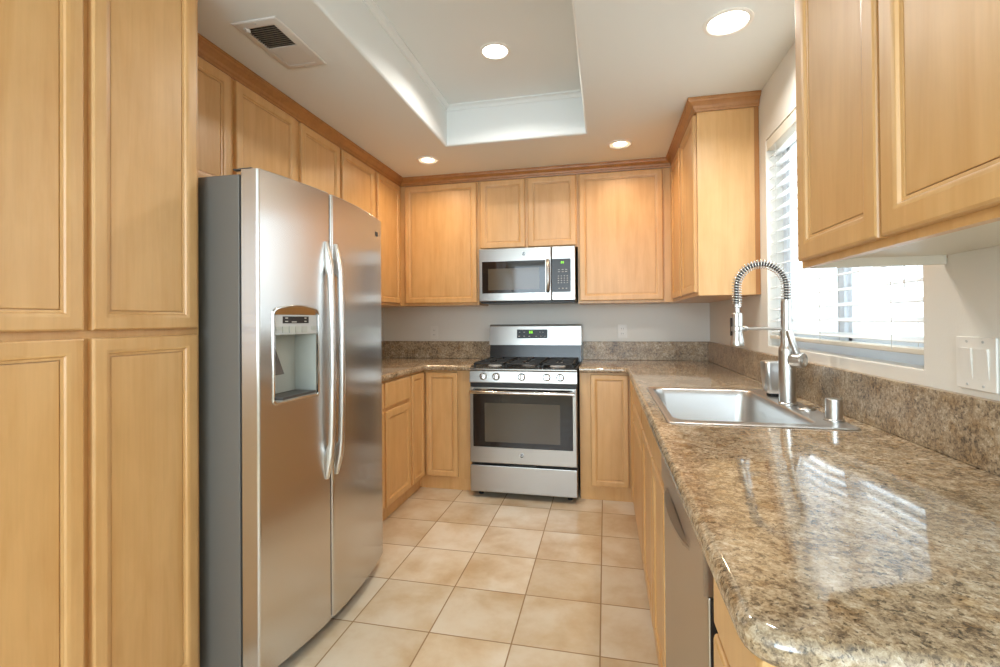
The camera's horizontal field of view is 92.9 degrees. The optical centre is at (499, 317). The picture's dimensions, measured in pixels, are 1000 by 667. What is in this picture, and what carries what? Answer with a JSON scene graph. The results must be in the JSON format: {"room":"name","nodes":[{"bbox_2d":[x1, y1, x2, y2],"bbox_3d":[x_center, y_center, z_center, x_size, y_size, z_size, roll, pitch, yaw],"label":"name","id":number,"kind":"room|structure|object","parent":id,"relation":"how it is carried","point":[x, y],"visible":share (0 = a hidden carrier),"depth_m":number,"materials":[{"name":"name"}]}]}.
{"room":"kitchen","nodes":[
{"label":"kitchen","id":0,"kind":"room"},
{"bbox_2d":[381,307,383,340],"bbox_3d":[-1.790,-0.126,1.266,0.120,2.800,6.498,-1,0,12],"label":"wall","id":1,"kind":"structure","parent":0,"point":[382,310],"depth_m":4.29,"materials":[{"name":"white paint"}]},
{"bbox_2d":[198,56,295,180],"bbox_3d":[-1.366,-0.813,2.182,0.325,0.551,0.954,-1,0,12],"label":"upper cabinet","id":2,"kind":"object","parent":1,"relation":"attached to","point":[238,128],"visible":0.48,"depth_m":2.17,"materials":[{"name":"brown wood"}]},
{"bbox_2d":[296,120,374,216],"bbox_3d":[-1.163,-0.590,3.089,0.325,0.988,0.904,-1,0,12],"label":"upper cabinet","id":3,"kind":"object","parent":1,"relation":"attached to","point":[321,164],"visible":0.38,"depth_m":2.95,"materials":[{"name":"brown wood"}]},
{"bbox_2d":[381,341,384,357],"bbox_3d":[-1.226,0.285,3.474,0.020,0.150,1.654,-1,0,12],"label":"backsplash","id":4,"kind":"structure","parent":1,"relation":"attached to","point":[383,342],"depth_m":4.25,"materials":[{"name":"stone"}]},
{"bbox_2d":[375,172,405,307],"bbox_3d":[-0.983,-0.585,3.904,0.325,0.988,0.761,-1,0,12],"label":"upper cabinet","id":5,"kind":"object","parent":1,"relation":"attached to","point":[387,193],"visible":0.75,"depth_m":3.72,"materials":[{"name":"brown wood"}]},
{"bbox_2d":[278,486,658,666],"bbox_3d":[-0.386,1.310,0.886,3.000,0.100,6.618,-1,0,12],"label":"floor","id":6,"kind":"structure","parent":0,"point":[460,578],"depth_m":2.18,"materials":[{"name":"beige tile"}]},
{"bbox_2d":[0,0,199,666],"bbox_3d":[-1.391,0.057,1.317,0.634,2.428,0.732,-1,0,12],"label":"pantry cabinet","id":7,"kind":"object","parent":6,"relation":"on","point":[99,293],"visible":1,"depth_m":1.27,"materials":[{"name":"brown wood"}]},
{"bbox_2d":[198,167,382,666],"bbox_3d":[-1.052,0.386,2.099,0.892,1.776,0.898,-1,0,12],"label":"refrigerator","id":8,"kind":"object","parent":6,"relation":"on","point":[291,511],"visible":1,"depth_m":1.68,"materials":[{"name":"grey metal"}]},
{"bbox_2d":[275,307,315,314],"bbox_3d":[-0.748,-0.023,1.741,0.018,0.029,0.205,-1,0,21],"label":"hood","id":9,"kind":"object","parent":8,"relation":"attached to","point":[278,310],"depth_m":1.73,"materials":[{"name":"brown metal"}]},
{"bbox_2d":[382,374,410,520],"bbox_3d":[-1.012,0.839,2.991,0.637,0.884,0.803,-1,0,12],"label":"base cabinet","id":10,"kind":"object","parent":6,"relation":"on","point":[396,406],"visible":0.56,"depth_m":3.08,"materials":[{"name":"brown wood"}]},
{"bbox_2d":[406,370,471,499],"bbox_3d":[-0.653,0.841,3.769,1.002,0.884,0.867,-1,0,12],"label":"base cabinet","id":11,"kind":"object","parent":6,"relation":"on","point":[439,399],"visible":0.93,"depth_m":3.52,"materials":[{"name":"brown wood"}]},
{"bbox_2d":[381,341,489,381],"bbox_3d":[-0.744,0.300,3.378,1.003,0.190,1.675,-1,0,12],"label":"countertop","id":12,"kind":"structure","parent":11,"relation":"on","point":[399,358],"depth_m":4.11,"materials":[{"name":"brown stone"}]},
{"bbox_2d":[469,324,581,499],"bbox_3d":[0.219,0.666,3.603,0.762,1.219,0.762,-1,0,12],"label":"gas range","id":13,"kind":"object","parent":6,"relation":"on","point":[525,396],"visible":1,"depth_m":3.31,"materials":[{"name":"grey metal"}]},
{"bbox_2d":[469,361,580,371],"bbox_3d":[0.218,0.366,3.603,0.759,0.018,0.612,-1,0,12],"label":"cooktop","id":14,"kind":"object","parent":13,"relation":"in","point":[481,367],"depth_m":3.36,"materials":[{"name":"black metal"}]},
{"bbox_2d":[579,373,633,502],"bbox_3d":[1.068,0.825,3.358,0.977,0.884,0.927,-1,0,12],"label":"base cabinet","id":15,"kind":"object","parent":6,"relation":"on","point":[606,399],"visible":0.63,"depth_m":3.28,"materials":[{"name":"brown wood"}]},
{"bbox_2d":[579,341,999,666],"bbox_3d":[0.792,0.279,2.134,0.977,0.190,3.443,-1,0,12],"label":"countertop","id":16,"kind":"structure","parent":15,"relation":"on","point":[877,544],"depth_m":0.80,"materials":[{"name":"brown stone"}]},
{"bbox_2d":[647,387,860,429],"bbox_3d":[0.877,0.391,1.822,0.539,0.263,0.816,-1,0,12],"label":"sink","id":17,"kind":"object","parent":16,"relation":"in","point":[678,405],"depth_m":2.07,"materials":[{"name":"grey metal"}]},
{"bbox_2d":[760,360,778,396],"bbox_3d":[1.152,0.256,1.978,0.112,0.144,0.082,-1,0,12],"label":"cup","id":18,"kind":"object","parent":17,"relation":"on","point":[769,369],"visible":0.44,"depth_m":1.95,"materials":[{"name":"silver metal"}]},
{"bbox_2d":[797,407,815,410],"bbox_3d":[1.079,0.321,1.673,0.054,0.010,0.054,-1,0,12],"label":"cover","id":19,"kind":"object","parent":17,"relation":"on","point":[798,408],"visible":1,"depth_m":1.66,"materials":[{"name":"silver metal"}]},
{"bbox_2d":[730,259,807,405],"bbox_3d":[1.008,0.053,1.788,0.257,0.548,0.098,-1,0,12],"label":"faucet","id":20,"kind":"object","parent":16,"relation":"on","point":[790,358],"visible":1,"depth_m":1.78,"materials":[{"name":"silver metal"}]},
{"bbox_2d":[633,387,642,560],"bbox_3d":[1.054,0.819,2.510,0.637,0.884,0.731,-1,0,12],"label":"base cabinet","id":21,"kind":"object","parent":6,"relation":"on","point":[637,408],"visible":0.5,"depth_m":2.48,"materials":[{"name":"brown wood"}]},
{"bbox_2d":[642,409,665,666],"bbox_3d":[0.883,0.814,1.734,0.637,0.884,0.853,-1,0,12],"label":"base cabinet","id":22,"kind":"object","parent":6,"relation":"on","point":[652,482],"visible":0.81,"depth_m":1.71,"materials":[{"name":"brown wood"}]},
{"bbox_2d":[661,454,717,666],"bbox_3d":[0.702,0.814,1.020,0.644,0.872,0.614,-1,0,12],"label":"dishwasher","id":23,"kind":"object","parent":6,"relation":"on","point":[691,629],"visible":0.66,"depth_m":1.01,"materials":[{"name":"grey metal"}]},
{"bbox_2d":[713,577,774,666],"bbox_3d":[0.627,0.808,0.576,0.637,0.884,0.284,-1,0,12],"label":"base cabinet","id":24,"kind":"object","parent":6,"relation":"on","point":[729,650],"visible":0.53,"depth_m":0.66,"materials":[{"name":"brown wood"}]},
{"bbox_2d":[198,0,794,186],"bbox_3d":[-0.407,-1.355,0.906,3.000,0.370,6.618,-1,0,12],"label":"ceiling","id":25,"kind":"structure","parent":0,"point":[404,81],"depth_m":2.40,"materials":[{"name":"white paint"}]},
{"bbox_2d":[231,16,325,68],"bbox_3d":[-0.925,-1.147,2.016,0.202,0.021,0.344,-1,0,12],"label":"ceiling vent","id":26,"kind":"object","parent":25,"relation":"in","point":[270,34],"visible":1,"depth_m":1.99,"materials":[{"name":"white metal"}]},
{"bbox_2d":[416,156,438,163],"bbox_3d":[-0.527,-1.146,3.474,0.167,0.006,0.167,-1,0,12],"label":"recessed light","id":27,"kind":"object","parent":25,"relation":"in","point":[424,159],"visible":1,"depth_m":3.47,"materials":[{"name":"white plastic"}]},
{"bbox_2d":[480,42,509,59],"bbox_3d":[-0.026,-1.427,2.553,0.165,0.006,0.165,-1,0,12],"label":"recessed light","id":28,"kind":"object","parent":25,"relation":"in","point":[493,50],"visible":1,"depth_m":2.55,"materials":[{"name":"white plastic"}]},
{"bbox_2d":[607,139,632,148],"bbox_3d":[0.806,-1.159,3.188,0.167,0.006,0.167,-1,0,12],"label":"recessed light","id":29,"kind":"object","parent":25,"relation":"in","point":[622,143],"visible":1,"depth_m":3.19,"materials":[{"name":"white plastic"}]},
{"bbox_2d":[703,7,753,36],"bbox_3d":[0.906,-1.169,1.888,0.186,0.006,0.186,-1,0,12],"label":"recessed light","id":30,"kind":"object","parent":25,"relation":"in","point":[729,21],"visible":1,"depth_m":1.88,"materials":[{"name":"white plastic"}]},
{"bbox_2d":[383,302,709,360],"bbox_3d":[0.362,-0.123,4.056,2.880,2.800,0.120,-1,0,12],"label":"wall","id":31,"kind":"structure","parent":0,"point":[662,321],"depth_m":3.95,"materials":[{"name":"white paint"}]},
{"bbox_2d":[430,326,437,338],"bbox_3d":[-0.581,0.136,4.197,0.070,0.114,0.007,-1,0,12],"label":"wall outlet","id":32,"kind":"object","parent":31,"relation":"attached to","point":[433,329],"visible":1,"depth_m":4.20,"materials":[{"name":"white plastic"}]},
{"bbox_2d":[385,341,489,358],"bbox_3d":[-0.566,0.285,4.186,1.002,0.150,0.020,-1,0,12],"label":"backsplash","id":33,"kind":"structure","parent":31,"relation":"attached to","point":[393,349],"depth_m":4.17,"materials":[{"name":"stone"}]},
{"bbox_2d":[400,182,488,306],"bbox_3d":[-0.467,-0.588,4.013,0.674,0.988,0.325,-1,0,12],"label":"upper cabinet","id":34,"kind":"object","parent":31,"relation":"attached to","point":[439,224],"visible":0.99,"depth_m":3.86,"materials":[{"name":"brown wood"}]},
{"bbox_2d":[479,174,577,251],"bbox_3d":[0.242,-0.812,3.858,0.778,0.554,0.325,-1,0,12],"label":"upper cabinet","id":35,"kind":"object","parent":31,"relation":"attached to","point":[537,211],"visible":0.94,"depth_m":3.70,"materials":[{"name":"brown wood"}]},
{"bbox_2d":[479,245,577,304],"bbox_3d":[0.236,-0.322,3.790,0.743,0.422,0.452,-1,0,12],"label":"microwave oven","id":36,"kind":"object","parent":35,"relation":"attached to","point":[525,275],"visible":1,"depth_m":3.62,"materials":[{"name":"grey metal"}]},
{"bbox_2d":[618,324,626,337],"bbox_3d":[0.993,0.113,3.850,0.070,0.114,0.007,-1,0,12],"label":"wall outlet","id":37,"kind":"object","parent":31,"relation":"attached to","point":[622,328],"visible":1,"depth_m":3.85,"materials":[{"name":"white plastic"}]},
{"bbox_2d":[577,168,673,304],"bbox_3d":[0.962,-0.602,3.698,0.689,0.988,0.325,-1,0,12],"label":"upper cabinet","id":38,"kind":"object","parent":31,"relation":"attached to","point":[624,217],"visible":0.99,"depth_m":3.55,"materials":[{"name":"brown wood"}]},
{"bbox_2d":[583,341,707,360],"bbox_3d":[1.161,0.269,3.805,0.976,0.150,0.020,-1,0,12],"label":"backsplash","id":39,"kind":"structure","parent":31,"relation":"attached to","point":[592,350],"depth_m":3.79,"materials":[{"name":"stone"}]},
{"bbox_2d":[710,42,999,400],"bbox_3d":[1.009,-0.153,0.586,0.120,2.800,6.378,-1,0,12],"label":"wall","id":40,"kind":"structure","parent":0,"point":[961,296],"depth_m":1.35,"materials":[{"name":"white paint"}]},
{"bbox_2d":[198,33,761,186],"bbox_3d":[0.116,-1.130,2.555,2.453,0.063,2.318,-1,0,12],"label":"crown molding","id":41,"kind":"structure","parent":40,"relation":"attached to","point":[208,51],"depth_m":2.90,"materials":[{"name":"brown wood"}]},
{"bbox_2d":[670,107,760,302],"bbox_3d":[1.340,-0.609,3.140,0.325,0.988,1.251,-1,0,12],"label":"upper cabinet","id":42,"kind":"object","parent":40,"relation":"attached to","point":[714,171],"visible":0.99,"depth_m":2.54,"materials":[{"name":"brown wood"}]},
{"bbox_2d":[771,346,923,370],"bbox_3d":[1.257,0.145,1.797,0.074,0.013,1.196,-1,0,12],"label":"trim","id":43,"kind":"structure","parent":40,"relation":"attached to","point":[865,359],"depth_m":1.54,"materials":[{"name":"white"}]},
{"bbox_2d":[782,139,923,365],"bbox_3d":[1.305,-0.378,1.789,0.046,1.038,1.197,-1,0,12],"label":"window","id":44,"kind":"structure","parent":40,"relation":"in","point":[848,280],"depth_m":1.78,"materials":[{"name":"white glass"}]},
{"bbox_2d":[766,109,923,354],"bbox_3d":[1.244,-0.395,1.803,0.081,0.994,1.191,-1,0,12],"label":"window blind","id":45,"kind":"object","parent":44,"relation":"attached to","point":[784,136],"visible":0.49,"depth_m":1.80,"materials":[{"name":"beige plastic"}]},
{"bbox_2d":[708,342,999,475],"bbox_3d":[1.257,0.255,2.021,0.020,0.150,3.421,-1,0,12],"label":"backsplash","id":46,"kind":"structure","parent":40,"relation":"attached to","point":[965,428],"depth_m":1.26,"materials":[{"name":"stone"}]},
{"bbox_2d":[795,0,999,268],"bbox_3d":[0.819,-0.652,0.782,0.325,1.049,0.833,-1,0,12],"label":"upper cabinet","id":47,"kind":"object","parent":40,"relation":"attached to","point":[898,101],"visible":1,"depth_m":0.81,"materials":[{"name":"brown wood"}]},
{"bbox_2d":[956,336,998,393],"bbox_3d":[1.046,0.102,1.046,0.010,0.117,0.117,-1,0,12],"label":"light switch","id":48,"kind":"object","parent":40,"relation":"attached to","point":[977,358],"visible":1,"depth_m":1.03,"materials":[{"name":"white plastic"}]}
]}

